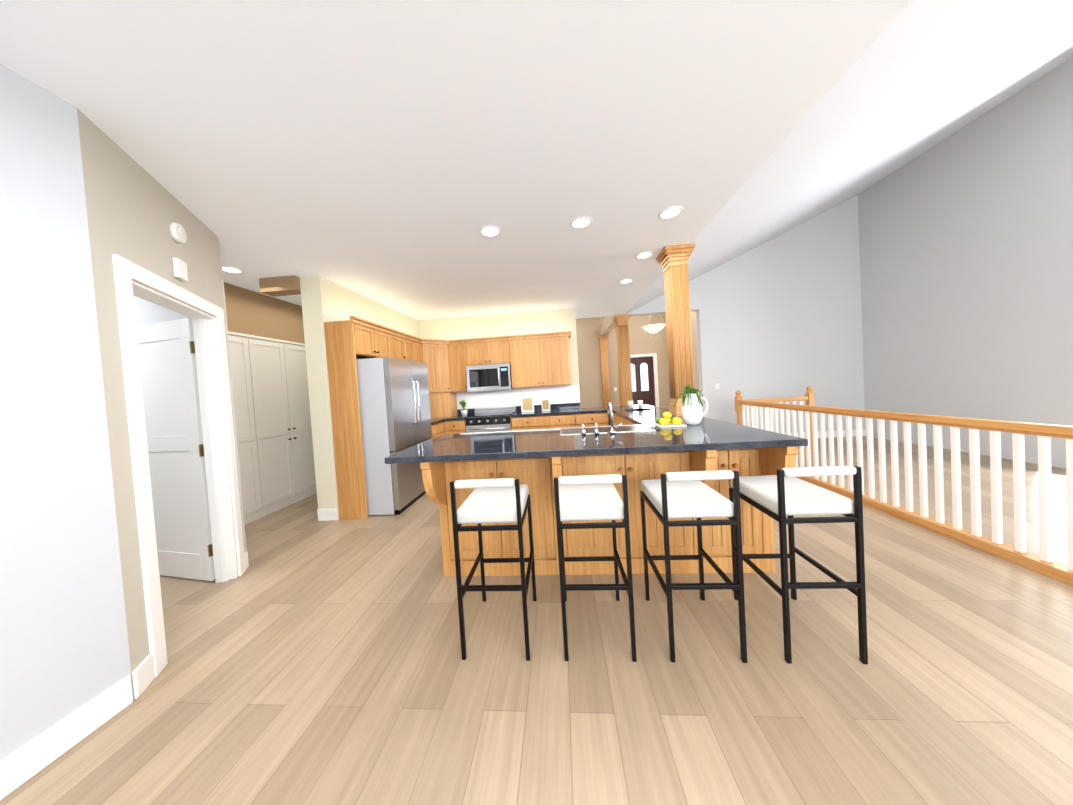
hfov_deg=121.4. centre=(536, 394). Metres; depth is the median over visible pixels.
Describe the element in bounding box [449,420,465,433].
base cabinet
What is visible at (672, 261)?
island column
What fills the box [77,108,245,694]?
wall
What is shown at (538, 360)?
upper cabinet
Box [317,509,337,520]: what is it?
baseboard
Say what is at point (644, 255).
recessed light
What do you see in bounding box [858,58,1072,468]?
wall
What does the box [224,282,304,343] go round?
wall
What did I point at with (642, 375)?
entry door
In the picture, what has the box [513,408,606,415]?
countertop
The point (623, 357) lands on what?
column
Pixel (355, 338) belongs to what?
upper cabinet
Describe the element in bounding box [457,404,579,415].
backsplash
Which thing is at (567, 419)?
base cabinet
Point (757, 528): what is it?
kitchen island
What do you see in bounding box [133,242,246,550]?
wall
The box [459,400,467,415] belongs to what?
potted herb
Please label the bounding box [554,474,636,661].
stool
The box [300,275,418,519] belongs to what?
wall
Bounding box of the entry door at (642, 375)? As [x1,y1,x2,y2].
[630,357,654,405]
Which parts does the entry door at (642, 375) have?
glass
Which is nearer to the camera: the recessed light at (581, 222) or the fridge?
the recessed light at (581, 222)
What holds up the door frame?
attached to the wall at (641, 341)
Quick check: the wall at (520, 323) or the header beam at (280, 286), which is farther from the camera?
the wall at (520, 323)
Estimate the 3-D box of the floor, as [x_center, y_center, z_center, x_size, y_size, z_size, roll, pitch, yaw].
[-0.119,1.341,2.542,12.800,0.100,13.500,-3,1,4]
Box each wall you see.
[0,64,133,760]
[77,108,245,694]
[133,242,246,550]
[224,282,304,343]
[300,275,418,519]
[418,308,580,409]
[576,313,669,408]
[627,195,865,432]
[670,311,699,402]
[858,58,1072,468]
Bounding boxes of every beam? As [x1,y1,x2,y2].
[259,275,300,296]
[600,316,615,335]
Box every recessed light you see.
[222,266,243,273]
[479,225,500,236]
[570,216,592,228]
[619,279,632,283]
[635,251,653,258]
[659,206,682,218]
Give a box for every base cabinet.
[430,424,448,437]
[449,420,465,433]
[511,412,580,430]
[581,412,608,426]
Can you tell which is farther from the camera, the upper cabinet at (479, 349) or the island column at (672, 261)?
the upper cabinet at (479, 349)
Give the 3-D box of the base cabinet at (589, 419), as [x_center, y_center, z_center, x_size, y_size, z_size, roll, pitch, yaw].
[0.896,0.725,5.083,0.577,0.880,0.636,-3,1,4]
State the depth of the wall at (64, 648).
1.22 m
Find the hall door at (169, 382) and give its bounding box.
[136,318,214,580]
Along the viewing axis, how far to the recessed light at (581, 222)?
2.54 m
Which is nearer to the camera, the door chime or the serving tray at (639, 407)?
the door chime
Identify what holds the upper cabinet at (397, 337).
attached to the wall at (323, 299)
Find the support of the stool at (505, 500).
on the floor
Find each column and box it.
[598,335,609,407]
[612,314,632,405]
[656,243,694,415]
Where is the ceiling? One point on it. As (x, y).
(396, 154)
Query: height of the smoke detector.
0.130 m
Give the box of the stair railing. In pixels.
[734,390,1072,585]
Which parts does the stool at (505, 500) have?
seat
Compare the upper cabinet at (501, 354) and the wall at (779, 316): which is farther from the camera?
the wall at (779, 316)
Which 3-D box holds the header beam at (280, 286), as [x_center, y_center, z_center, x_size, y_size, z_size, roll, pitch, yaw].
[-2.809,-1.206,3.347,0.420,0.150,0.160,-3,1,4]
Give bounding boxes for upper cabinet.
[324,316,379,359]
[376,324,395,357]
[392,329,403,358]
[404,333,411,360]
[412,336,423,362]
[424,339,451,392]
[448,340,467,391]
[464,337,491,365]
[492,336,511,363]
[508,333,543,387]
[544,332,571,385]
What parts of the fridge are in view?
handle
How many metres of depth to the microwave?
5.10 m
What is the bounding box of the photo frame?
[521,396,533,411]
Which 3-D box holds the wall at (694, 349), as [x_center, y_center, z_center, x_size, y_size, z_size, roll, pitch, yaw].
[3.817,-0.876,7.492,0.120,3.600,2.600,-3,1,4]
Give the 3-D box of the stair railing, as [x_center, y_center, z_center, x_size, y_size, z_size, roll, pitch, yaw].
[3.177,0.551,2.253,0.107,1.084,5.672,-3,1,4]
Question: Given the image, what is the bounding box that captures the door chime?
[172,257,187,281]
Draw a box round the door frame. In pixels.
[630,353,658,406]
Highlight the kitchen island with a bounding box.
[416,446,797,575]
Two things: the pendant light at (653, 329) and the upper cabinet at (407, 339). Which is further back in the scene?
the pendant light at (653, 329)
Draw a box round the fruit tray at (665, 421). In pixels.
[654,412,686,427]
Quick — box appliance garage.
[429,392,456,419]
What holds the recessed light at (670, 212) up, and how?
in the ceiling
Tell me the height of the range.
0.990 m
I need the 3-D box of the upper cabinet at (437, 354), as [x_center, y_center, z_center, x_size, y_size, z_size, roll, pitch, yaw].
[-1.818,-0.471,5.225,0.704,0.890,0.699,-3,1,4]
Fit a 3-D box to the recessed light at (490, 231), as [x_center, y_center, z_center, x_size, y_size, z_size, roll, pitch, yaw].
[-0.398,-1.406,2.593,0.188,0.006,0.188,-3,1,4]
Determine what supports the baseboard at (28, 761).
attached to the wall at (64, 648)
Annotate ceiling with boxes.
[0,0,1072,320]
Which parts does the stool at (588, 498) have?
seat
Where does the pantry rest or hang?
on the floor
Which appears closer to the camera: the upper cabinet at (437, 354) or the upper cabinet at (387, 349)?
the upper cabinet at (387, 349)
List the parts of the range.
knob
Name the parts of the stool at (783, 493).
seat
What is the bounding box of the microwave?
[466,363,513,391]
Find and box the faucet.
[581,402,622,435]
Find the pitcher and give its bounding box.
[674,385,707,424]
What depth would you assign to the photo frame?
5.22 m
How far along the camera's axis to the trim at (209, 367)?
2.02 m
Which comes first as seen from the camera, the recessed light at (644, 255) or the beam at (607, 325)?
the recessed light at (644, 255)
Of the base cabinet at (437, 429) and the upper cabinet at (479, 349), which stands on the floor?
the base cabinet at (437, 429)
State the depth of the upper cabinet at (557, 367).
5.08 m
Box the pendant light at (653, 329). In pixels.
[642,315,665,337]
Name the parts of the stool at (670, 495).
seat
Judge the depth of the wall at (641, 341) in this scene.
8.92 m
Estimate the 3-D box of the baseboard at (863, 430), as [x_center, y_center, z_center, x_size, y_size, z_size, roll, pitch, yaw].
[4.928,0.832,5.995,3.034,0.130,0.014,-3,1,4]
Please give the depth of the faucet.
2.31 m
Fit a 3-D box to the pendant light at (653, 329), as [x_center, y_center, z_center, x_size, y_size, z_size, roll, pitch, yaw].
[2.836,-1.986,7.216,0.654,1.251,0.657,-3,1,4]
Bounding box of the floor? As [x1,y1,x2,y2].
[0,436,1072,804]
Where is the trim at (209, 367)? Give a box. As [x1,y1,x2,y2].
[112,254,245,676]
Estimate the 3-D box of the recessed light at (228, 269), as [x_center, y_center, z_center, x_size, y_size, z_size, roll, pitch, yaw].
[-3.068,-1.254,3.024,0.188,0.006,0.188,-3,1,4]
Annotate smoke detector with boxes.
[168,221,186,243]
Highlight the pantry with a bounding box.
[228,331,316,524]
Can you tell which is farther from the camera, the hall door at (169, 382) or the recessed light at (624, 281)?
the recessed light at (624, 281)
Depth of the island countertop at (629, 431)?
2.07 m
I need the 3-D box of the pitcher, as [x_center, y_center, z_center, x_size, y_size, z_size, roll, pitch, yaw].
[1.319,0.083,2.543,0.277,0.332,0.259,-3,1,4]
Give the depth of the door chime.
1.90 m
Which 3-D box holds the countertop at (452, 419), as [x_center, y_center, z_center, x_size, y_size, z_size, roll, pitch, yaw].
[-1.654,0.422,4.989,0.963,0.040,1.196,-3,1,4]
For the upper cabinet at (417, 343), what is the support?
attached to the wall at (323, 299)
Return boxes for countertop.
[384,406,807,463]
[431,412,474,423]
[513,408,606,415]
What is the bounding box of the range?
[465,407,515,432]
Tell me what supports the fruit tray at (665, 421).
on the island countertop at (629, 431)
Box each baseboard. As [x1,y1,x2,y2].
[0,653,154,799]
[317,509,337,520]
[784,429,865,438]
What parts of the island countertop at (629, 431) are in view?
sink frame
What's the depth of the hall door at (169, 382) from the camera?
2.34 m
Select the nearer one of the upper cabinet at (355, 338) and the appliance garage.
the upper cabinet at (355, 338)
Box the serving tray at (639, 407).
[623,400,649,410]
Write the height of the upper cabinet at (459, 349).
0.890 m
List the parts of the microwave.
handle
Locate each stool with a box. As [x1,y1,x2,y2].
[450,478,536,660]
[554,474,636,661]
[640,470,746,662]
[729,466,867,663]
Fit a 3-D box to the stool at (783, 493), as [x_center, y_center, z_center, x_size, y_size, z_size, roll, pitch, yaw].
[1.318,0.774,1.573,0.345,0.904,0.438,-3,1,4]
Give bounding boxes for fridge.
[356,357,431,514]
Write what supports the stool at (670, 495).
on the floor
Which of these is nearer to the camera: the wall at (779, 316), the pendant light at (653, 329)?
the wall at (779, 316)

